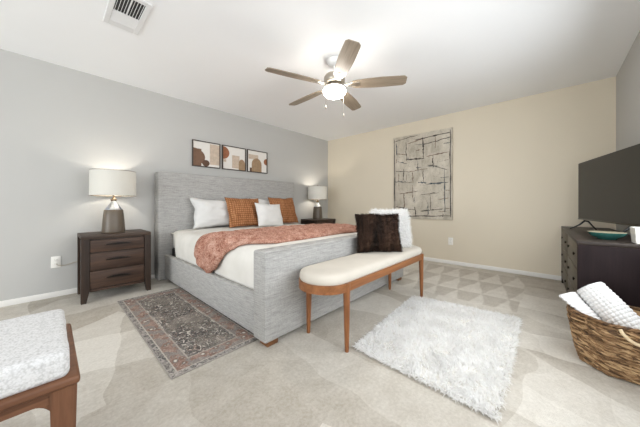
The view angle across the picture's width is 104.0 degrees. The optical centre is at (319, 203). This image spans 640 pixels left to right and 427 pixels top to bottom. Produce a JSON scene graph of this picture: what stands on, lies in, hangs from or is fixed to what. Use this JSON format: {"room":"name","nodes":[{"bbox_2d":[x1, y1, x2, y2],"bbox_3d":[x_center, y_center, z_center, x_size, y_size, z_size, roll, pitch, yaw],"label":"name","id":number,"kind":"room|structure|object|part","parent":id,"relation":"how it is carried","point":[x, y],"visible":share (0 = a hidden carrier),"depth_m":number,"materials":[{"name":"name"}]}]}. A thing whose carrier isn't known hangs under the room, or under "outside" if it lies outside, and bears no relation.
{"room":"bedroom","nodes":[
{"label":"bedroom","id":0,"kind":"room"},
{"bbox_2d":[0,49,327,300],"bbox_3d":[-2.913,-0.243,2.560,0.120,2.440,9.256,0,0,43],"label":"wall","id":1,"kind":"structure","parent":0,"point":[58,123],"depth_m":2.76,"materials":[{"name":"grey paint"}]},
{"bbox_2d":[51,256,60,267],"bbox_3d":[-2.770,0.612,2.621,0.009,0.120,0.072,0,0,43],"label":"wall outlet","id":2,"kind":"object","parent":1,"relation":"attached to","point":[55,260],"visible":1,"depth_m":2.62,"materials":[{"name":"white plastic"}]},
{"bbox_2d":[0,274,154,306],"bbox_3d":[-2.864,0.948,2.515,0.014,0.058,9.016,0,0,43],"label":"baseboard","id":3,"kind":"structure","parent":1,"relation":"attached to","point":[10,302],"depth_m":2.53,"materials":[{"name":"white paint"}]},
{"bbox_2d":[192,139,219,168],"bbox_3d":[-1.705,-0.740,3.761,0.028,0.383,0.415,0,0,43],"label":"picture frame","id":4,"kind":"object","parent":1,"relation":"attached to","point":[204,154],"visible":1,"depth_m":3.75,"materials":[{"name":"paper"}]},
{"bbox_2d":[222,145,245,170],"bbox_3d":[-1.402,-0.740,4.089,0.028,0.383,0.412,0,0,43],"label":"picture frame","id":5,"kind":"object","parent":1,"relation":"attached to","point":[233,158],"visible":1,"depth_m":4.08,"materials":[{"name":"white paper"}]},
{"bbox_2d":[247,149,266,173],"bbox_3d":[-1.105,-0.740,4.412,0.028,0.383,0.409,0,0,43],"label":"picture frame","id":6,"kind":"object","parent":1,"relation":"attached to","point":[256,160],"visible":1,"depth_m":4.40,"materials":[{"name":"white paper"}]},
{"bbox_2d":[0,0,639,140],"bbox_3d":[-1.262,-1.513,1.038,4.612,0.100,9.256,0,0,43],"label":"ceiling","id":7,"kind":"structure","parent":0,"point":[454,56],"depth_m":2.35,"materials":[{"name":"white paint"}]},
{"bbox_2d":[103,0,152,34],"bbox_3d":[-1.479,-1.458,1.914,0.470,0.011,0.230,0,0,43],"label":"ceiling vent","id":8,"kind":"object","parent":7,"relation":"in","point":[128,15],"visible":1,"depth_m":1.92,"materials":[{"name":"white metal"}]},
{"bbox_2d":[265,39,406,116],"bbox_3d":[0.119,-1.172,2.588,1.318,0.582,1.364,0,0,43],"label":"ceiling fan","id":9,"kind":"object","parent":7,"relation":"hanging from","point":[334,80],"visible":1,"depth_m":2.45,"materials":[{"name":"brown wood"}]},
{"bbox_3d":[-0.244,-1.205,2.355,0.535,0.039,0.138,0,0,-27],"label":"blade","id":10,"kind":"part","parent":9,"relation":"part of","materials":[{"name":"brown wood"}]},
{"bbox_3d":[-0.159,-1.205,2.862,0.138,0.039,0.535,0,0,-45],"label":"blade","id":11,"kind":"part","parent":9,"relation":"part of","materials":[{"name":"brown wood"}]},
{"bbox_3d":[-0.004,-1.207,2.476,0.172,0.040,0.059,0,0,-27],"label":"blade arm","id":12,"kind":"part","parent":9,"relation":"part of","materials":[{"name":"silver metal"}]},
{"bbox_3d":[0.147,-1.127,2.550,0.232,0.091,0.232,0,0,43],"label":"light globe","id":13,"kind":"part","parent":9,"relation":"part of","materials":[{"name":"white glass"}]},
{"bbox_3d":[0.171,-1.207,2.383,0.059,0.040,0.172,0,0,-9],"label":"blade arm","id":14,"kind":"part","parent":9,"relation":"part of","materials":[{"name":"silver metal"}]},
{"bbox_3d":[0.212,-1.205,2.118,0.138,0.039,0.535,0,0,-9],"label":"blade","id":15,"kind":"part","parent":9,"relation":"part of","materials":[{"name":"brown wood"}]},
{"bbox_3d":[0.349,-1.205,2.938,0.138,0.039,0.535,0,0,27],"label":"blade","id":16,"kind":"part","parent":9,"relation":"part of","materials":[{"name":"brown wood"}]},
{"bbox_3d":[0.314,-1.207,2.521,0.172,0.040,0.059,0,0,9],"label":"blade arm","id":17,"kind":"part","parent":9,"relation":"part of","materials":[{"name":"silver metal"}]},
{"bbox_3d":[0.579,-1.205,2.478,0.535,0.039,0.138,0,0,9],"label":"blade","id":18,"kind":"part","parent":9,"relation":"part of","materials":[{"name":"brown wood"}]},
{"bbox_2d":[0,260,639,426],"bbox_3d":[-1.262,1.027,1.038,4.612,0.100,9.256,0,0,43],"label":"floor","id":19,"kind":"structure","parent":0,"point":[303,379],"depth_m":1.41,"materials":[{"name":"beige carpet"}]},
{"bbox_2d":[0,309,79,426],"bbox_3d":[-1.284,0.710,0.539,0.500,0.535,1.080,0,0,43],"label":"bench","id":20,"kind":"object","parent":19,"relation":"on","point":[39,368],"visible":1,"depth_m":0.74,"materials":[{"name":"white fabric"}]},
{"bbox_2d":[0,309,69,398],"bbox_3d":[-1.287,0.484,0.538,0.480,0.085,1.046,0,0,43],"label":"cushion","id":21,"kind":"object","parent":20,"relation":"on","point":[35,348],"depth_m":0.75,"materials":[{"name":"white fabric"}]},
{"bbox_3d":[-0.785,0.763,0.765,0.058,0.427,0.058,0,0,43],"label":"leg","id":22,"kind":"part","parent":20,"relation":"part of","materials":[{"name":"brown wood"}]},
{"bbox_2d":[77,229,150,304],"bbox_3d":[-2.274,0.647,2.772,0.466,0.660,0.576,0,0,43],"label":"nightstand","id":23,"kind":"object","parent":19,"relation":"on","point":[105,261],"visible":1,"depth_m":2.62,"materials":[{"name":"brown wood"}]},
{"bbox_3d":[-2.599,0.664,2.723,0.055,0.626,0.062,0,0,43],"label":"leg","id":24,"kind":"part","parent":23,"relation":"part of","materials":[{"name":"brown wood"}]},
{"bbox_3d":[-2.306,0.664,2.452,0.055,0.626,0.062,0,0,43],"label":"leg","id":25,"kind":"part","parent":23,"relation":"part of","materials":[{"name":"brown wood"}]},
{"bbox_2d":[89,169,135,232],"bbox_3d":[-2.294,-0.034,2.779,0.411,0.702,0.411,0,0,43],"label":"table lamp","id":26,"kind":"object","parent":23,"relation":"on","point":[102,182],"visible":1,"depth_m":2.68,"materials":[{"name":"white fabric"}]},
{"bbox_3d":[-2.294,-0.224,2.779,0.406,0.272,0.406,0,0,43],"label":"lamp shade","id":27,"kind":"part","parent":26,"relation":"part of","materials":[{"name":"white fabric"}]},
{"bbox_3d":[-2.121,0.761,2.631,0.022,0.172,0.444,0,0,43],"label":"drawer","id":28,"kind":"part","parent":23,"relation":"part of","materials":[{"name":"brown wood"}]},
{"bbox_3d":[-2.121,0.580,2.631,0.022,0.167,0.444,0,0,43],"label":"drawer","id":29,"kind":"part","parent":23,"relation":"part of","materials":[{"name":"brown wood"}]},
{"bbox_3d":[-2.121,0.425,2.631,0.022,0.117,0.444,0,0,43],"label":"drawer","id":30,"kind":"part","parent":23,"relation":"part of","materials":[{"name":"brown wood"}]},
{"bbox_3d":[-2.125,0.864,2.635,0.024,0.026,0.444,0,0,43],"label":"rail","id":31,"kind":"part","parent":23,"relation":"part of","materials":[{"name":"brown wood"}]},
{"bbox_3d":[-2.109,0.749,2.620,0.016,0.021,0.210,0,0,43],"label":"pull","id":32,"kind":"part","parent":23,"relation":"part of","materials":[{"name":"brown metal"}]},
{"bbox_3d":[-2.109,0.567,2.620,0.016,0.021,0.210,0,0,43],"label":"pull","id":33,"kind":"part","parent":23,"relation":"part of","materials":[{"name":"brown metal"}]},
{"bbox_3d":[-2.109,0.413,2.620,0.016,0.021,0.210,0,0,43],"label":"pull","id":34,"kind":"part","parent":23,"relation":"part of","materials":[{"name":"brown metal"}]},
{"bbox_3d":[-1.958,0.664,2.830,0.055,0.626,0.062,0,0,43],"label":"leg","id":35,"kind":"part","parent":23,"relation":"part of","materials":[{"name":"brown wood"}]},
{"bbox_2d":[117,287,257,378],"bbox_3d":[-1.216,0.973,2.155,1.624,0.008,0.600,0,0,43],"label":"area rug","id":36,"kind":"object","parent":19,"relation":"on","point":[184,333],"visible":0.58,"depth_m":1.93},
{"bbox_2d":[155,171,402,346],"bbox_3d":[-0.502,0.283,3.282,2.413,1.388,2.289,0,0,43],"label":"bed","id":37,"kind":"object","parent":19,"relation":"on","point":[276,306],"visible":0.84,"depth_m":2.25,"materials":[{"name":"grey fabric"}]},
{"bbox_3d":[-1.207,0.799,2.516,2.095,0.295,0.053,0,0,43],"label":"rail","id":38,"kind":"part","parent":37,"relation":"part of","materials":[{"name":"grey fabric"}]},
{"bbox_3d":[-1.328,0.283,4.044,0.165,1.388,2.283,0,0,43],"label":"headboard","id":39,"kind":"part","parent":37,"relation":"part of","materials":[{"name":"grey fabric"}]},
{"bbox_3d":[0.305,0.633,2.500,0.150,0.617,2.140,0,0,43],"label":"footboard","id":40,"kind":"part","parent":37,"relation":"part of","materials":[{"name":"grey fabric"}]},
{"bbox_2d":[301,218,335,223],"bbox_3d":[-0.032,0.647,5.205,0.466,0.660,0.576,0,0,43],"label":"nightstand","id":41,"kind":"object","parent":19,"relation":"on","point":[324,220],"visible":0.18,"depth_m":5.04,"materials":[{"name":"brown wood"}]},
{"bbox_2d":[308,185,326,218],"bbox_3d":[-0.049,-0.034,5.214,0.411,0.702,0.411,0,0,43],"label":"table lamp","id":42,"kind":"object","parent":41,"relation":"on","point":[317,192],"visible":1,"depth_m":5.09,"materials":[{"name":"beige fabric"}]},
{"bbox_3d":[-0.049,-0.224,5.214,0.406,0.272,0.406,0,0,43],"label":"lamp shade","id":43,"kind":"part","parent":42,"relation":"part of","materials":[{"name":"white fabric"}]},
{"bbox_2d":[299,245,423,352],"bbox_3d":[0.470,0.716,2.233,0.401,0.523,1.650,0,0,43],"label":"bench","id":44,"kind":"object","parent":19,"relation":"on","point":[341,275],"visible":0.92,"depth_m":1.81,"materials":[{"name":"white fabric"}]},
{"bbox_3d":[-0.082,0.750,1.894,0.049,0.455,0.049,0,0,43],"label":"leg","id":45,"kind":"part","parent":44,"relation":"part of","materials":[{"name":"brown wood"}]},
{"bbox_3d":[0.177,0.750,1.655,0.049,0.455,0.049,0,0,43],"label":"leg","id":46,"kind":"part","parent":44,"relation":"part of","materials":[{"name":"brown wood"}]},
{"bbox_2d":[299,245,421,285],"bbox_3d":[0.470,0.495,2.233,0.374,0.083,1.640,0,0,43],"label":"cushion","id":47,"kind":"object","parent":44,"relation":"on","point":[354,269],"depth_m":1.86,"materials":[{"name":"beige fabric"}]},
{"bbox_2d":[355,213,402,252],"bbox_3d":[0.559,0.280,2.387,0.465,0.394,0.238,0,0,-4],"label":"fur pillow","id":48,"kind":"object","parent":44,"relation":"on","point":[377,232],"visible":1,"depth_m":2.33,"materials":[{"name":"brown fur"}]},
{"bbox_3d":[0.796,0.750,2.847,0.049,0.455,0.049,0,0,43],"label":"leg","id":49,"kind":"part","parent":44,"relation":"part of","materials":[{"name":"brown wood"}]},
{"bbox_2d":[368,208,413,247],"bbox_3d":[0.742,0.260,2.624,0.493,0.474,0.285,0,0,-3],"label":"fur pillow","id":50,"kind":"object","parent":44,"relation":"on","point":[404,229],"visible":0.31,"depth_m":2.58,"materials":[{"name":"white fur"}]},
{"bbox_3d":[1.055,0.750,2.608,0.049,0.455,0.049,0,0,43],"label":"leg","id":51,"kind":"part","parent":44,"relation":"part of","materials":[{"name":"brown wood"}]},
{"bbox_2d":[352,295,522,424],"bbox_3d":[0.917,0.948,1.885,0.938,0.054,1.371,0,0,43],"label":"shag rug","id":52,"kind":"object","parent":19,"relation":"on","point":[464,352],"visible":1,"depth_m":1.65,"materials":[{"name":"white fur"}]},
{"bbox_2d":[561,226,639,307],"bbox_3d":[2.609,0.627,2.363,0.410,0.700,1.620,0,0,41],"label":"dresser","id":53,"kind":"object","parent":19,"relation":"on","point":[586,259],"visible":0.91,"depth_m":1.81,"materials":[{"name":"brown wood"}]},
{"bbox_3d":[3.135,0.641,2.959,0.397,0.672,0.030,0,0,41],"label":"panel","id":54,"kind":"part","parent":53,"relation":"part of","materials":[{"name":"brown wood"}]},
{"bbox_3d":[2.729,0.405,2.775,0.022,0.193,0.770,0,0,41],"label":"drawer","id":55,"kind":"part","parent":53,"relation":"part of","materials":[{"name":"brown wood"}]},
{"bbox_3d":[2.729,0.608,2.775,0.022,0.193,0.770,0,0,41],"label":"drawer","id":56,"kind":"part","parent":53,"relation":"part of","materials":[{"name":"brown wood"}]},
{"bbox_3d":[2.729,0.810,2.775,0.022,0.193,0.770,0,0,41],"label":"drawer","id":57,"kind":"part","parent":53,"relation":"part of","materials":[{"name":"brown wood"}]},
{"bbox_3d":[2.218,0.810,2.186,0.022,0.193,0.770,0,0,41],"label":"drawer","id":58,"kind":"part","parent":53,"relation":"part of","materials":[{"name":"brown wood"}]},
{"bbox_3d":[2.218,0.405,2.186,0.022,0.193,0.770,0,0,41],"label":"drawer","id":59,"kind":"part","parent":53,"relation":"part of","materials":[{"name":"brown wood"}]},
{"bbox_3d":[2.218,0.608,2.186,0.022,0.193,0.770,0,0,41],"label":"drawer","id":60,"kind":"part","parent":53,"relation":"part of","materials":[{"name":"brown wood"}]},
{"bbox_2d":[569,144,639,232],"bbox_3d":[2.605,-0.086,2.307,0.213,0.724,1.100,0,0,29],"label":"television","id":61,"kind":"object","parent":53,"relation":"on","point":[608,184],"visible":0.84,"depth_m":2.17,"materials":[{"name":"black plastic"}]},
{"bbox_2d":[587,231,627,239],"bbox_3d":[2.242,0.249,1.952,0.212,0.056,0.212,0,0,43],"label":"bowl","id":62,"kind":"object","parent":53,"relation":"on","point":[606,235],"visible":1,"depth_m":1.91,"materials":[{"name":"teal ceramic"}]},
{"bbox_3d":[2.093,0.641,1.758,0.397,0.672,0.030,0,0,41],"label":"panel","id":63,"kind":"part","parent":53,"relation":"part of","materials":[{"name":"brown wood"}]},
{"bbox_2d":[630,227,639,243],"bbox_3d":[2.245,0.221,1.725,0.116,0.112,0.116,0,0,40],"label":"planter","id":64,"kind":"object","parent":53,"relation":"on","point":[635,231],"visible":0.99,"depth_m":1.72,"materials":[{"name":"white ceramic"}]},
{"bbox_2d":[566,304,639,384],"bbox_3d":[1.810,0.817,1.494,0.471,0.314,0.521,0,0,43],"label":"basket","id":65,"kind":"object","parent":19,"relation":"on","point":[612,348],"visible":0.84,"depth_m":1.40,"materials":[{"name":"wicker"}]},
{"bbox_2d":[559,282,639,329],"bbox_3d":[1.762,0.663,1.565,0.383,0.332,0.254,0,0,43],"label":"throw","id":66,"kind":"object","parent":65,"relation":"in","point":[596,300],"visible":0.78,"depth_m":1.53,"materials":[{"name":"white fabric"}]},
{"bbox_3d":[1.667,0.708,1.293,0.161,0.071,0.038,0,0,39],"label":"handle","id":67,"kind":"part","parent":65,"relation":"part of","materials":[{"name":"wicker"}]},
{"bbox_2d":[328,76,615,275],"bbox_3d":[1.834,-0.243,4.396,4.372,2.440,0.120,0,0,43],"label":"wall","id":68,"kind":"structure","parent":0,"point":[516,161],"depth_m":3.59,"materials":[{"name":"beige paint"}]},
{"bbox_2d":[393,127,452,219],"bbox_3d":[1.760,-0.483,4.358,1.010,1.490,0.035,0,0,43],"label":"canvas painting","id":69,"kind":"object","parent":68,"relation":"attached to","point":[422,162],"visible":0.98,"depth_m":4.29,"materials":[{"name":"fabric"}]},
{"bbox_2d":[448,237,452,244],"bbox_3d":[2.116,0.607,4.048,0.072,0.120,0.009,0,0,43],"label":"wall outlet","id":70,"kind":"object","parent":68,"relation":"attached to","point":[450,240],"visible":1,"depth_m":4.05,"materials":[{"name":"white plastic"}]},
{"bbox_2d":[424,257,560,280],"bbox_3d":[1.789,0.948,4.347,4.344,0.058,0.014,0,0,43],"label":"baseboard","id":71,"kind":"structure","parent":68,"relation":"attached to","point":[534,274],"depth_m":3.62,"materials":[{"name":"white paint"}]},
{"bbox_2d":[616,31,639,234],"bbox_3d":[0.390,-0.243,-0.485,0.120,2.440,9.256,0,0,43],"label":"wall","id":72,"kind":"structure","parent":0,"point":[628,76],"depth_m":2.41,"materials":[{"name":"grey paint"}]},
{"bbox_3d":[-0.519,0.477,3.266,2.060,0.200,1.920,0,0,43],"label":"mattress","id":73,"kind":"object","parent":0,"visible":0},
{"bbox_2d":[171,223,356,289],"bbox_3d":[-0.515,0.523,3.263,2.061,0.383,2.006,0,0,43],"label":"quilt","id":74,"kind":"object","parent":73,"relation":"on","point":[237,265],"visible":0.27,"depth_m":2.23,"materials":[{"name":"white fabric"}]},
{"bbox_2d":[189,197,248,228],"bbox_3d":[-1.401,0.121,3.631,0.242,0.427,0.902,0,0,42],"label":"bed pillow","id":75,"kind":"object","parent":74,"relation":"on","point":[208,213],"visible":0.56,"depth_m":3.40,"materials":[{"name":"white fabric"}]},
{"bbox_2d":[224,197,258,227],"bbox_3d":[-1.103,0.122,3.671,0.553,0.436,0.242,0,0,-44],"label":"throw pillow","id":76,"kind":"object","parent":74,"relation":"on","point":[242,212],"visible":0.9,"depth_m":3.56,"materials":[{"name":"orange fabric"}]},
{"bbox_2d":[250,198,269,203],"bbox_3d":[-0.779,0.121,4.309,0.258,0.427,0.902,0,0,44],"label":"bed pillow","id":77,"kind":"object","parent":74,"relation":"on","point":[261,201],"visible":0.04,"depth_m":4.12,"materials":[{"name":"white fabric"}]},
{"bbox_2d":[255,203,283,226],"bbox_3d":[-0.754,0.168,3.742,0.466,0.367,0.212,0,0,-42],"label":"throw pillow","id":78,"kind":"object","parent":74,"relation":"on","point":[268,214],"visible":1,"depth_m":3.66,"materials":[{"name":"white fabric"}]},
{"bbox_2d":[194,223,355,272],"bbox_3d":[-0.234,0.482,2.990,1.056,0.419,2.134,0,0,43],"label":"throw blanket","id":79,"kind":"object","parent":74,"relation":"on","point":[210,249],"visible":0.82,"depth_m":2.42,"materials":[{"name":"pink fabric"}]},
{"bbox_2d":[268,197,298,222],"bbox_3d":[-0.613,0.114,4.227,0.246,0.442,0.561,0,0,36],"label":"throw pillow","id":80,"kind":"object","parent":74,"relation":"on","point":[287,207],"visible":0.73,"depth_m":4.18,"materials":[{"name":"orange fabric"}]}
]}

